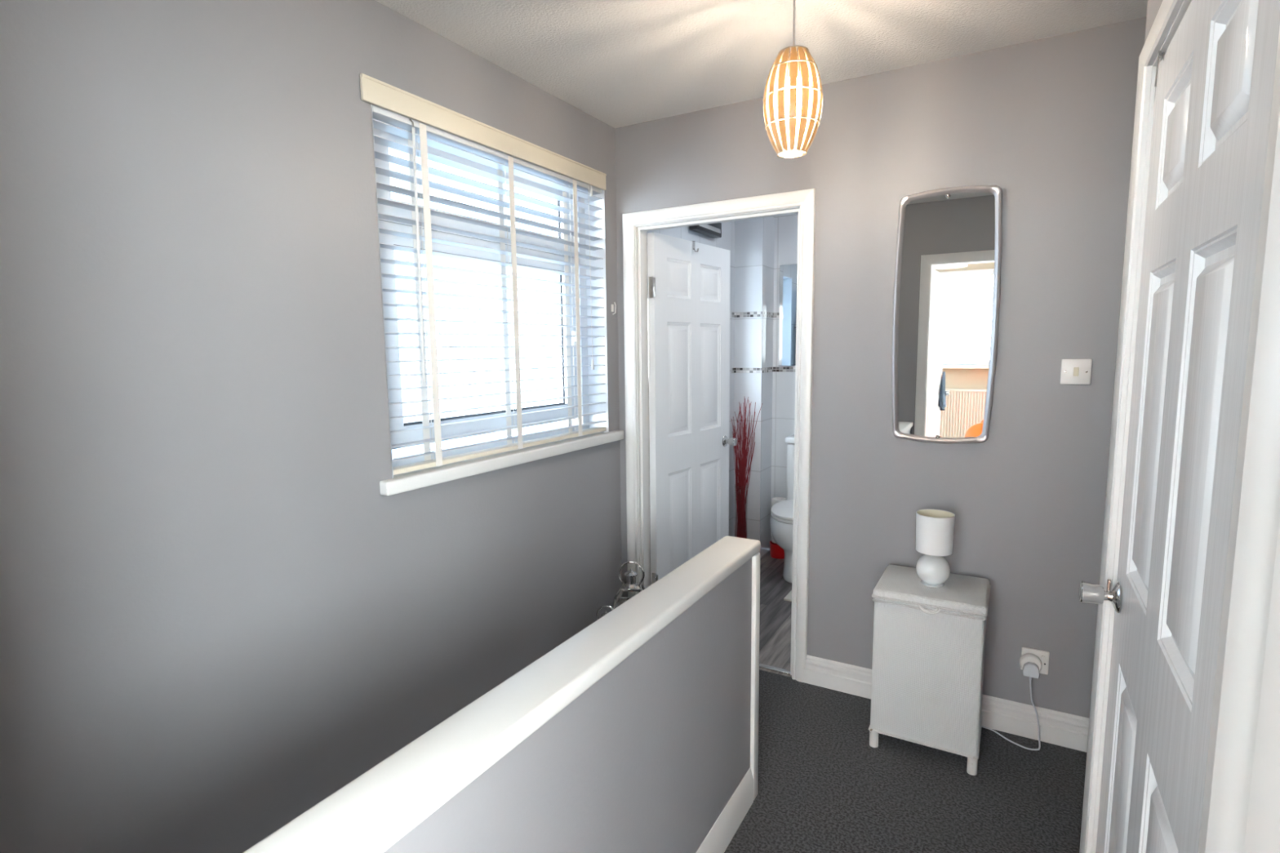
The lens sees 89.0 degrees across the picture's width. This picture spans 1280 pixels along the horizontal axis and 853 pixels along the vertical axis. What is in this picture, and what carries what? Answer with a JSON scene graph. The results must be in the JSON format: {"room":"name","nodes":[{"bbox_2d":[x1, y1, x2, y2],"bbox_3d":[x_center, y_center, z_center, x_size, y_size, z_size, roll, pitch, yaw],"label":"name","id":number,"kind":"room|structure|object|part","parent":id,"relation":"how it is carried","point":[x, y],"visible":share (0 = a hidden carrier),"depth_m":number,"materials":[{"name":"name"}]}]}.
{"room":"stair landing","nodes":[
{"label":"stair landing","id":0,"kind":"room"},
{"bbox_2d":[0,0,734,852],"bbox_3d":[-0.436,0.756,2.914,0.263,4.196,4.550,3,8,30],"label":"wall","id":1,"kind":"structure","parent":0,"point":[216,616],"depth_m":1.59,"materials":[{"name":"grey paint"}]},
{"bbox_2d":[370,103,623,495],"bbox_3d":[-0.516,-0.458,2.533,0.213,1.186,1.370,3,8,30],"label":"window","id":2,"kind":"structure","parent":1,"relation":"in","point":[406,482],"depth_m":2.53,"materials":[{"name":"white plastic"}]},
{"bbox_3d":[-0.583,-0.860,2.484,0.050,0.309,1.085,3,8,30],"label":"sash","id":3,"kind":"part","parent":2,"relation":"part of","materials":[{"name":"white plastic"}]},
{"bbox_3d":[-0.577,-0.340,2.546,0.050,0.721,1.085,3,8,30],"label":"sash","id":4,"kind":"part","parent":2,"relation":"part of","materials":[{"name":"white plastic"}]},
{"bbox_3d":[-0.587,-0.346,2.551,0.004,0.590,0.935,3,8,30],"label":"pane","id":5,"kind":"part","parent":2,"relation":"part of","materials":[{"name":"clear glass"}]},
{"bbox_2d":[360,73,606,475],"bbox_3d":[-0.493,-0.491,2.471,0.075,1.166,1.268,3,8,30],"label":"blind","id":6,"kind":"object","parent":2,"relation":"attached to","point":[393,105],"visible":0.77,"depth_m":2.31,"materials":[{"name":"beige paint"}]},
{"bbox_3d":[-0.703,-0.409,2.134,0.002,1.080,0.002,3,8,30],"label":"lift cord","id":7,"kind":"part","parent":6,"relation":"part of","materials":[{"name":"white fabric"}]},
{"bbox_3d":[-0.484,0.077,2.562,0.050,0.017,1.219,3,8,30],"label":"rail","id":8,"kind":"part","parent":6,"relation":"part of","materials":[{"name":"beige paint"}]},
{"bbox_3d":[-0.497,-0.454,2.490,0.002,1.080,0.002,3,8,30],"label":"lift cord","id":9,"kind":"part","parent":6,"relation":"part of","materials":[{"name":"white fabric"}]},
{"bbox_3d":[-0.294,-0.498,2.838,0.002,1.080,0.002,3,8,30],"label":"lift cord","id":10,"kind":"part","parent":6,"relation":"part of","materials":[{"name":"white fabric"}]},
{"bbox_3d":[-0.219,-0.677,2.887,0.006,0.758,0.002,3,8,30],"label":"pull cord","id":11,"kind":"part","parent":6,"relation":"part of","materials":[{"name":"white fabric"}]},
{"bbox_3d":[-0.587,-0.473,2.552,0.070,1.155,1.235,3,8,30],"label":"frame","id":12,"kind":"part","parent":2,"relation":"part of","materials":[{"name":"white plastic"}]},
{"bbox_3d":[-0.479,0.111,2.584,0.143,0.044,1.370,3,8,30],"label":"sill","id":13,"kind":"part","parent":2,"relation":"part of","materials":[{"name":"white wood"}]},
{"bbox_3d":[-0.290,-0.433,2.952,0.040,0.140,0.028,3,8,30],"label":"handle","id":14,"kind":"part","parent":2,"relation":"part of","materials":[{"name":"white plastic"}]},
{"bbox_2d":[611,302,616,315],"bbox_3d":[-0.121,-0.552,3.046,0.023,0.059,0.016,3,8,30],"label":"cleat","id":15,"kind":"object","parent":1,"relation":"attached to","point":[612,305],"visible":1,"depth_m":3.04,"materials":[{"name":"white plastic"}]},
{"bbox_2d":[647,299,649,484],"bbox_3d":[0.128,-0.190,3.461,0.075,0.930,0.427,3,8,30],"label":"towel radiator","id":16,"kind":"object","parent":1,"relation":"attached to","point":[647,300],"visible":0.04,"depth_m":3.27,"materials":[{"name":"silver metal"}]},
{"bbox_2d":[688,222,721,238],"bbox_3d":[0.390,-1.177,3.833,0.055,0.085,0.355,3,8,30],"label":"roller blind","id":17,"kind":"object","parent":1,"relation":"attached to","point":[712,230],"visible":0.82,"depth_m":3.83,"materials":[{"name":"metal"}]},
{"bbox_2d":[383,557,753,852],"bbox_3d":[-0.133,0.910,1.293,0.105,0.868,1.832,3,8,30],"label":"wall","id":18,"kind":"structure","parent":0,"point":[647,758],"depth_m":1.43,"materials":[{"name":"grey paint"}]},
{"bbox_2d":[242,535,760,852],"bbox_3d":[-0.138,0.467,1.252,0.121,0.038,1.852,3,8,30],"label":"trim","id":19,"kind":"structure","parent":18,"relation":"on","point":[373,811],"depth_m":1.03,"materials":[{"name":"white paint"}]},
{"bbox_2d":[750,552,759,799],"bbox_3d":[0.319,0.790,2.076,0.117,0.810,0.041,3,8,30],"label":"trim","id":20,"kind":"structure","parent":18,"relation":"attached to","point":[756,558],"depth_m":2.03,"materials":[{"name":"white paint"}]},
{"bbox_2d":[733,216,774,557],"bbox_3d":[0.779,-0.326,4.468,0.192,2.446,0.230,3,8,30],"label":"wall","id":21,"kind":"structure","parent":0,"point":[754,238],"depth_m":4.37,"materials":[{"name":"white tile"}]},
{"bbox_2d":[375,0,1147,128],"bbox_3d":[0.479,-1.206,1.138,3.420,0.100,2.838,3,8,30],"label":"ceiling","id":22,"kind":"structure","parent":0,"point":[620,63],"depth_m":2.12,"materials":[{"name":"white paint"}]},
{"bbox_2d":[763,0,822,158],"bbox_3d":[0.431,-1.006,1.833,0.166,0.462,0.166,3,8,25],"label":"pendant light","id":23,"kind":"object","parent":22,"relation":"hanging from","point":[790,98],"visible":1,"depth_m":1.80,"materials":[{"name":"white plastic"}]},
{"bbox_3d":[0.432,-0.913,1.844,0.163,0.268,0.163,3,8,30],"label":"lamp shade","id":24,"kind":"part","parent":23,"relation":"part of","materials":[{"name":"beige wood"}]},
{"bbox_3d":[0.432,-0.932,1.841,0.060,0.098,0.060,3,8,30],"label":"bulb","id":25,"kind":"part","parent":23,"relation":"part of","materials":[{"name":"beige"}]},
{"bbox_3d":[0.430,-1.119,1.819,0.005,0.173,0.005,0,7,7],"label":"cord","id":26,"kind":"part","parent":23,"relation":"part of","materials":[{"name":"white plastic"}]},
{"bbox_2d":[770,213,798,540],"bbox_3d":[1.626,-0.300,4.171,1.957,2.446,0.100,3,8,30],"label":"wall","id":27,"kind":"structure","parent":0,"point":[785,246],"depth_m":4.48,"materials":[{"name":"white tile"}]},
{"bbox_2d":[731,311,779,317],"bbox_3d":[1.526,-0.709,3.956,1.957,0.035,0.280,3,8,30],"label":"trim","id":28,"kind":"structure","parent":27,"relation":"attached to","point":[758,313],"depth_m":4.33,"materials":[{"name":"tile"}]},
{"bbox_2d":[731,366,795,373],"bbox_3d":[1.530,-0.341,4.000,1.957,0.035,0.280,3,8,30],"label":"trim","id":29,"kind":"structure","parent":27,"relation":"attached to","point":[774,369],"depth_m":4.40,"materials":[{"name":"tile"}]},
{"bbox_2d":[778,264,797,365],"bbox_3d":[1.220,-0.738,4.285,0.618,0.673,0.014,3,8,30],"label":"bathroom mirror","id":30,"kind":"object","parent":27,"relation":"attached to","point":[788,274],"visible":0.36,"depth_m":4.40,"materials":[{"name":"white mirror"}]},
{"bbox_2d":[614,17,1146,718],"bbox_3d":[1.248,-0.087,2.426,3.057,2.446,0.100,3,8,30],"label":"wall","id":31,"kind":"structure","parent":0,"point":[1048,122],"depth_m":2.38,"materials":[{"name":"grey paint"}]},
{"bbox_2d":[622,188,816,682],"bbox_3d":[0.532,0.014,3.284,0.892,2.059,0.877,3,8,30],"label":"door","id":32,"kind":"structure","parent":31,"relation":"in","point":[684,347],"depth_m":3.20,"materials":[{"name":"white wood"}]},
{"bbox_2d":[691,240,698,252],"bbox_3d":[0.273,-0.917,3.366,0.072,0.078,0.020,4,8,36],"label":"hook","id":33,"kind":"object","parent":32,"relation":"hanging from","point":[693,242],"visible":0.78,"depth_m":3.35,"materials":[{"name":"silver metal"}]},
{"bbox_3d":[0.516,0.086,3.740,0.068,0.064,0.064,4,8,36],"label":"knob","id":34,"kind":"part","parent":32,"relation":"part of","materials":[{"name":"silver metal"}]},
{"bbox_2d":[803,654,1088,751],"bbox_3d":[1.631,1.097,2.285,2.135,0.120,0.018,3,8,30],"label":"baseboard","id":35,"kind":"structure","parent":31,"relation":"attached to","point":[1069,731],"depth_m":2.43,"materials":[{"name":"white wood"}]},
{"bbox_2d":[892,185,1001,443],"bbox_3d":[1.112,-0.395,2.384,0.352,0.920,0.027,3,8,30],"label":"wall mirror","id":36,"kind":"object","parent":31,"relation":"attached to","point":[948,270],"visible":1,"depth_m":2.38,"materials":[{"name":"silver metal"}]},
{"bbox_2d":[1020,646,1049,675],"bbox_3d":[1.436,0.852,2.370,0.086,0.086,0.014,3,8,30],"label":"wall socket","id":37,"kind":"object","parent":31,"relation":"attached to","point":[1043,655],"visible":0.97,"depth_m":2.35,"materials":[{"name":"white plastic"}]},
{"bbox_2d":[981,653,1042,750],"bbox_3d":[1.319,0.984,2.397,0.280,0.322,0.093,3,8,30],"label":"plug","id":38,"kind":"object","parent":37,"relation":"in","point":[1030,664],"visible":0.91,"depth_m":2.35,"materials":[{"name":"white plastic"}]},
{"bbox_2d":[1060,359,1092,384],"bbox_3d":[1.480,-0.186,2.212,0.086,0.086,0.014,3,8,30],"label":"light switch","id":39,"kind":"object","parent":31,"relation":"attached to","point":[1073,371],"visible":1,"depth_m":2.21,"materials":[{"name":"white plastic"}]},
{"bbox_2d":[724,550,1086,852],"bbox_3d":[1.007,1.282,2.143,3.057,0.200,4.350,3,8,30],"label":"floor","id":40,"kind":"structure","parent":0,"point":[822,786],"depth_m":2.15,"materials":[{"name":"grey carpet"}]},
{"bbox_2d":[595,605,613,619],"bbox_3d":[-0.147,0.943,2.857,0.128,0.331,0.128,0,7,6],"label":"lantern","id":41,"kind":"object","parent":40,"relation":"on","point":[600,607],"visible":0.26,"depth_m":2.84,"materials":[{"name":"silver metal"}]},
{"bbox_2d":[611,560,644,610],"bbox_3d":[-0.038,0.852,3.027,0.181,0.469,0.181,0,7,2],"label":"lantern","id":42,"kind":"object","parent":40,"relation":"on","point":[631,584],"visible":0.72,"depth_m":3.00,"materials":[{"name":"silver metal"}]},
{"bbox_3d":[-0.037,0.958,3.039,0.178,0.256,0.178,0,7,2],"label":"frame","id":43,"kind":"part","parent":42,"relation":"part of","materials":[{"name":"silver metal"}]},
{"bbox_3d":[-0.040,0.678,3.006,0.124,0.118,0.010,0,7,2],"label":"handle","id":44,"kind":"part","parent":42,"relation":"part of","materials":[{"name":"silver metal"}]},
{"bbox_2d":[769,540,784,559],"bbox_3d":[0.961,0.700,4.486,0.132,0.400,0.132,3,8,30],"label":"stand","id":45,"kind":"object","parent":40,"relation":"on","point":[775,551],"visible":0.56,"depth_m":4.45,"materials":[{"name":"red plastic"}]},
{"bbox_3d":[0.961,0.745,4.492,0.106,0.100,0.106,3,8,30],"label":"toilet roll","id":46,"kind":"object","parent":45,"relation":"on","visible":0},
{"bbox_3d":[0.960,0.644,4.480,0.106,0.100,0.106,3,8,30],"label":"toilet roll","id":47,"kind":"object","parent":46,"relation":"on","visible":0},
{"bbox_2d":[772,497,786,506],"bbox_3d":[0.959,0.544,4.468,0.106,0.100,0.106,3,8,30],"label":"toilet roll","id":48,"kind":"object","parent":47,"relation":"on","point":[775,500],"visible":0.35,"depth_m":4.45,"materials":[{"name":"white paper"}]},
{"bbox_2d":[769,434,794,582],"bbox_3d":[1.053,0.513,4.152,0.386,0.848,0.674,3,8,30],"label":"toilet","id":49,"kind":"object","parent":40,"relation":"on","point":[782,512],"visible":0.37,"depth_m":4.01,"materials":[{"name":"white ceramic"}]},
{"bbox_3d":[1.004,0.544,4.070,0.378,0.017,0.469,3,8,30],"label":"seat","id":50,"kind":"part","parent":49,"relation":"part of","materials":[{"name":"white plastic"}]},
{"bbox_3d":[1.004,0.519,4.066,0.380,0.027,0.470,3,8,30],"label":"lid","id":51,"kind":"part","parent":49,"relation":"part of","materials":[{"name":"white plastic"}]},
{"bbox_3d":[1.169,0.092,4.312,0.376,0.040,0.191,3,8,30],"label":"cistern lid","id":52,"kind":"part","parent":49,"relation":"part of","materials":[{"name":"white ceramic"}]},
{"bbox_2d":[783,590,791,601],"bbox_3d":[1.108,0.989,3.681,0.540,0.015,0.220,3,8,30],"label":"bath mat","id":53,"kind":"object","parent":40,"relation":"on","point":[788,597],"visible":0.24,"depth_m":3.73,"materials":[{"name":"white fabric"}]},
{"bbox_2d":[868,564,991,775],"bbox_3d":[1.049,0.856,2.365,0.362,0.592,0.322,3,8,30],"label":"laundry hamper","id":54,"kind":"object","parent":40,"relation":"on","point":[929,642],"visible":1,"depth_m":2.24,"materials":[{"name":"white wicker"}]},
{"bbox_3d":[0.849,1.124,2.362,0.031,0.066,0.031,3,8,30],"label":"leg","id":55,"kind":"part","parent":54,"relation":"part of","materials":[{"name":"white paint"}]},
{"bbox_3d":[0.975,0.619,2.195,0.070,0.028,0.006,3,8,30],"label":"loop handle","id":56,"kind":"part","parent":54,"relation":"part of","materials":[{"name":"white paint"}]},
{"bbox_3d":[1.048,0.577,2.336,0.354,0.030,0.313,3,8,30],"label":"lid","id":57,"kind":"part","parent":54,"relation":"part of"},
{"bbox_2d":[915,509,955,587],"bbox_3d":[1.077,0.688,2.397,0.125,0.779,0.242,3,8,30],"label":"table lamp","id":58,"kind":"object","parent":54,"relation":"on","point":[935,528],"visible":0.92,"depth_m":2.28,"materials":[{"name":"white ceramic"}]},
{"bbox_3d":[1.044,0.375,2.309,0.125,0.136,0.125,3,8,30],"label":"lamp shade","id":59,"kind":"part","parent":58,"relation":"part of","materials":[{"name":"white fabric"}]},
{"bbox_3d":[1.124,1.140,2.204,0.031,0.066,0.031,3,8,30],"label":"leg","id":60,"kind":"part","parent":54,"relation":"part of","materials":[{"name":"white paint"}]},
{"bbox_3d":[0.678,0.651,4.377,0.104,0.530,0.104,3,8,30],"label":"glass vase","id":61,"kind":"object","parent":40,"relation":"on","visible":0},
{"bbox_2d":[731,396,762,538],"bbox_3d":[0.690,0.353,4.311,0.193,1.098,0.185,-5,8,-35],"label":"twigs","id":62,"kind":"object","parent":61,"relation":"in","point":[741,481],"visible":0.8,"depth_m":4.32,"materials":[{"name":"red plant"}]},
{"bbox_2d":[1144,0,1162,43],"bbox_3d":[1.142,0.158,0.392,1.195,2.446,1.920,3,8,30],"label":"wall","id":63,"kind":"structure","parent":0,"point":[1153,6],"depth_m":1.35,"materials":[{"name":"grey paint"}]},
{"bbox_2d":[1079,0,1279,852],"bbox_3d":[0.810,0.291,0.992,0.165,2.046,1.129,3,8,30],"label":"door","id":64,"kind":"structure","parent":63,"relation":"in","point":[1182,596],"depth_m":0.89,"materials":[{"name":"white wood"}]},
{"bbox_3d":[0.967,0.353,1.370,0.068,0.064,0.064,3,8,30],"label":"knob","id":65,"kind":"part","parent":64,"relation":"part of","materials":[{"name":"silver metal"}]},
{"bbox_2d":[1154,50,1164,86],"bbox_3d":[0.966,-0.668,1.210,0.044,0.067,0.013,-6,8,-36],"label":"wire hook","id":66,"kind":"object","parent":64,"relation":"attached to","point":[1160,53],"visible":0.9,"depth_m":1.22,"materials":[{"name":"silver metal"}]},
{"bbox_2d":[1243,517,1279,852],"bbox_3d":[0.458,0.359,0.450,0.028,2.050,0.165,3,8,30],"label":"trim","id":67,"kind":"structure","parent":63,"relation":"attached to","point":[1263,822],"depth_m":0.49,"materials":[{"name":"white wood"}]}
]}

